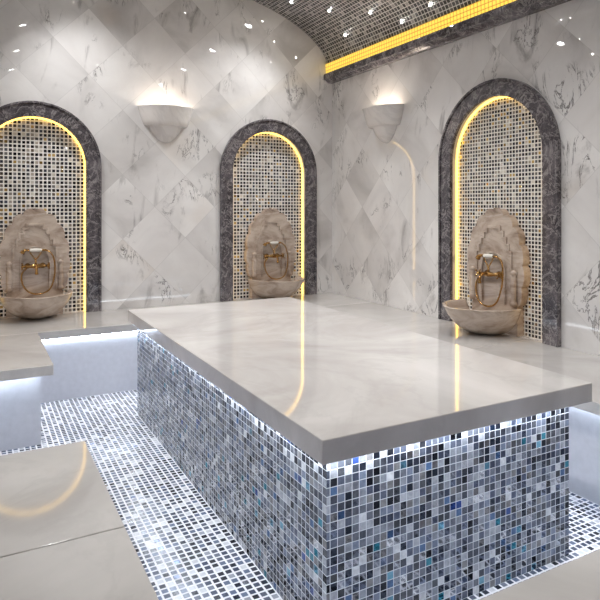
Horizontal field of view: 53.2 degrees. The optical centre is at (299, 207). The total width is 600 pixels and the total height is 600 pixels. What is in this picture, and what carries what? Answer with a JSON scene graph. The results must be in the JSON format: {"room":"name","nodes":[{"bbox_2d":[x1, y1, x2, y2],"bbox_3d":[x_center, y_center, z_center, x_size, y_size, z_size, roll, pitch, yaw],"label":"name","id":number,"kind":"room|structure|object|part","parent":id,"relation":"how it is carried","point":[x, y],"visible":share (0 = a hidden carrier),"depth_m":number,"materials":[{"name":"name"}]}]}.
{"room":"spa","nodes":[
{"label":"spa","id":0,"kind":"room"},
{"bbox_2d":[0,0,331,317],"bbox_3d":[-1.210,-0.375,5.296,3.705,3.450,0.150,0,0,-28],"label":"wall","id":1,"kind":"structure","parent":0,"point":[236,63],"depth_m":5.23,"materials":[{"name":"white stone"}]},
{"bbox_2d":[0,208,69,317],"bbox_3d":[-2.093,0.424,4.736,0.523,0.852,0.094,0,0,-28],"label":"backsplash","id":2,"kind":"structure","parent":1,"relation":"attached to","point":[36,228],"depth_m":4.71,"materials":[{"name":"beige stone"}]},
{"bbox_2d":[20,248,55,294],"bbox_3d":[-2.039,0.495,4.668,0.258,0.360,0.144,0,0,-28],"label":"mixer tap","id":3,"kind":"object","parent":2,"relation":"attached to","point":[26,266],"visible":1,"depth_m":4.67,"materials":[{"name":"gold metal"}]},
{"bbox_2d":[0,101,101,316],"bbox_3d":[-2.100,0.005,4.750,1.000,1.690,0.115,0,0,-28],"label":"arched niche","id":4,"kind":"object","parent":1,"relation":"attached to","point":[42,164],"visible":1,"depth_m":4.86,"materials":[{"name":"grey stone"}]},
{"bbox_2d":[138,104,193,142],"bbox_3d":[-1.126,-0.718,5.145,0.490,0.305,0.196,0,0,-28],"label":"wall lamp","id":5,"kind":"object","parent":1,"relation":"attached to","point":[165,121],"visible":1,"depth_m":5.11,"materials":[{"name":"stone"}]},
{"bbox_2d":[220,119,316,301],"bbox_3d":[-0.299,0.005,5.723,1.000,1.690,0.115,0,0,-28],"label":"arched niche","id":6,"kind":"object","parent":1,"relation":"attached to","point":[260,169],"visible":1,"depth_m":5.72,"materials":[{"name":"grey stone"}]},
{"bbox_3d":[-0.321,0.062,5.763,0.770,1.575,0.025,0,0,-28],"label":"mosaic panel","id":7,"kind":"part","parent":6,"relation":"part of","materials":[{"name":"tile"}]},
{"bbox_2d":[244,208,295,298],"bbox_3d":[-0.276,0.424,5.718,0.523,0.852,0.094,0,0,-28],"label":"backsplash","id":8,"kind":"structure","parent":1,"relation":"attached to","point":[269,225],"depth_m":5.69,"materials":[{"name":"beige stone"}]},
{"bbox_2d":[263,241,287,279],"bbox_3d":[-0.222,0.495,5.649,0.258,0.360,0.144,0,0,-28],"label":"mixer tap","id":9,"kind":"object","parent":8,"relation":"attached to","point":[273,255],"visible":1,"depth_m":5.65,"materials":[{"name":"gold metal"}]},
{"bbox_2d":[0,390,599,599],"bbox_3d":[-0.125,1.400,2.183,4.755,0.100,6.660,0,0,-28],"label":"floor","id":10,"kind":"structure","parent":0,"point":[185,551],"depth_m":2.65,"materials":[{"name":"tile"}]},
{"bbox_2d":[0,333,53,450],"bbox_3d":[-1.833,1.100,3.523,0.617,0.500,0.958,0,0,-28],"label":"stone bench","id":11,"kind":"object","parent":10,"relation":"on","point":[24,358],"visible":1,"depth_m":3.37,"materials":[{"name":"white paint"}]},
{"bbox_3d":[-1.833,0.877,3.523,0.617,0.055,0.958,0,0,-28],"label":"seat","id":12,"kind":"part","parent":11,"relation":"part of","materials":[{"name":"grey stone"}]},
{"bbox_2d":[0,441,158,599],"bbox_3d":[-0.679,1.100,0.262,1.646,0.500,3.498,0,0,-28],"label":"stone bench","id":13,"kind":"object","parent":10,"relation":"on","point":[63,535],"visible":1,"depth_m":1.56,"materials":[{"name":"beige stone"}]},
{"bbox_3d":[-1.351,0.877,1.506,1.646,0.055,0.669,0,0,-28],"label":"seat","id":14,"kind":"part","parent":13,"relation":"part of","materials":[{"name":"grey stone"}]},
{"bbox_3d":[-0.519,0.877,-0.034,1.646,0.055,2.826,0,0,-28],"label":"seat","id":15,"kind":"part","parent":13,"relation":"part of","materials":[{"name":"grey stone"}]},
{"bbox_2d":[0,293,369,402],"bbox_3d":[-1.006,1.100,4.917,3.399,0.500,0.705,0,0,-28],"label":"stone bench","id":16,"kind":"object","parent":10,"relation":"on","point":[90,353],"visible":0.39,"depth_m":4.34,"materials":[{"name":"white stone"}]},
{"bbox_2d":[0,290,72,318],"bbox_3d":[-1.986,0.753,4.538,0.541,0.193,0.384,0,0,-28],"label":"basin","id":17,"kind":"object","parent":16,"relation":"on","point":[24,308],"visible":1,"depth_m":4.45,"materials":[{"name":"beige stone"}]},
{"bbox_3d":[-1.006,0.877,4.917,3.399,0.055,0.705,0,0,-28],"label":"seat","id":18,"kind":"part","parent":16,"relation":"part of","materials":[{"name":"grey stone"}]},
{"bbox_2d":[247,276,304,298],"bbox_3d":[-0.169,0.753,5.519,0.541,0.193,0.384,0,0,-28],"label":"basin","id":19,"kind":"object","parent":16,"relation":"on","point":[263,289],"visible":0.85,"depth_m":5.42,"materials":[{"name":"beige stone"}]},
{"bbox_2d":[128,297,591,599],"bbox_3d":[-0.007,1.013,3.152,1.212,0.674,2.547,0,0,-28],"label":"platform","id":20,"kind":"object","parent":10,"relation":"on","point":[348,456],"visible":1,"depth_m":2.19,"materials":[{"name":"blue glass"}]},
{"bbox_2d":[326,302,599,504],"bbox_3d":[1.149,1.100,3.698,0.767,0.500,3.486,0,0,-28],"label":"stone bench","id":21,"kind":"object","parent":10,"relation":"on","point":[584,419],"visible":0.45,"depth_m":3.39,"materials":[{"name":"white stone"}]},
{"bbox_3d":[0.735,0.877,4.463,0.767,0.055,1.746,0,0,-28],"label":"seat","id":22,"kind":"part","parent":21,"relation":"part of","materials":[{"name":"grey stone"}]},
{"bbox_2d":[442,299,521,334],"bbox_3d":[1.150,0.753,4.037,0.384,0.193,0.541,0,0,-28],"label":"basin","id":23,"kind":"object","parent":21,"relation":"on","point":[458,310],"visible":1,"depth_m":3.90,"materials":[{"name":"beige stone"}]},
{"bbox_3d":[1.565,0.877,2.928,0.767,0.055,1.735,0,0,-28],"label":"seat","id":24,"kind":"part","parent":21,"relation":"part of","materials":[{"name":"grey stone"}]},
{"bbox_2d":[480,549,599,599],"bbox_3d":[1.597,1.100,0.730,2.799,0.500,2.158,0,0,-28],"label":"stone bench","id":25,"kind":"object","parent":10,"relation":"on","point":[579,578],"visible":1,"depth_m":1.35,"materials":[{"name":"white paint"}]},
{"bbox_2d":[253,0,479,62],"bbox_3d":[0.335,-1.705,2.431,3.400,0.730,6.360,0,0,-28],"label":"ceiling","id":26,"kind":"structure","parent":0,"point":[362,29],"depth_m":5.30,"materials":[{"name":"tile"}]},
{"bbox_2d":[332,0,599,355],"bbox_3d":[1.936,-0.375,3.211,0.150,3.450,6.510,0,0,-28],"label":"wall","id":27,"kind":"structure","parent":0,"point":[385,195],"depth_m":4.71,"materials":[{"name":"white stone"}]},
{"bbox_2d":[362,104,403,142],"bbox_3d":[0.672,-0.718,5.188,0.196,0.305,0.490,0,0,-28],"label":"wall lamp","id":28,"kind":"object","parent":27,"relation":"attached to","point":[384,119],"visible":1,"depth_m":5.10,"materials":[{"name":"stone"}]},
{"bbox_2d":[324,0,570,83],"bbox_3d":[1.791,-1.345,3.218,0.100,0.190,6.360,0,0,-28],"label":"crown molding","id":29,"kind":"structure","parent":27,"relation":"attached to","point":[482,15],"depth_m":4.55,"materials":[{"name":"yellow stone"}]},
{"bbox_2d":[467,208,530,336],"bbox_3d":[1.349,0.424,4.144,0.094,0.852,0.523,0,0,-28],"label":"backsplash","id":30,"kind":"structure","parent":27,"relation":"attached to","point":[497,232],"depth_m":4.08,"materials":[{"name":"beige stone"}]},
{"bbox_2d":[475,254,503,306],"bbox_3d":[1.281,0.495,4.090,0.144,0.360,0.258,0,0,-28],"label":"mixer tap","id":31,"kind":"object","parent":30,"relation":"attached to","point":[500,274],"visible":1,"depth_m":4.08,"materials":[{"name":"gold metal"}]},
{"bbox_3d":[1.248,0.474,4.090,0.086,0.073,0.024,0,0,-28],"label":"spout","id":32,"kind":"part","parent":31,"relation":"part of","materials":[{"name":"gold metal"}]},
{"bbox_2d":[438,78,560,346],"bbox_3d":[1.363,-0.018,4.152,0.115,1.735,1.070,0,0,-28],"label":"arched niche","id":33,"kind":"object","parent":27,"relation":"attached to","point":[508,155],"visible":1,"depth_m":4.09,"materials":[{"name":"grey stone"}]},
{"bbox_3d":[1.402,0.040,4.173,0.025,1.620,0.840,0,0,-28],"label":"mosaic panel","id":34,"kind":"part","parent":33,"relation":"part of","materials":[{"name":"tile"}]}
]}

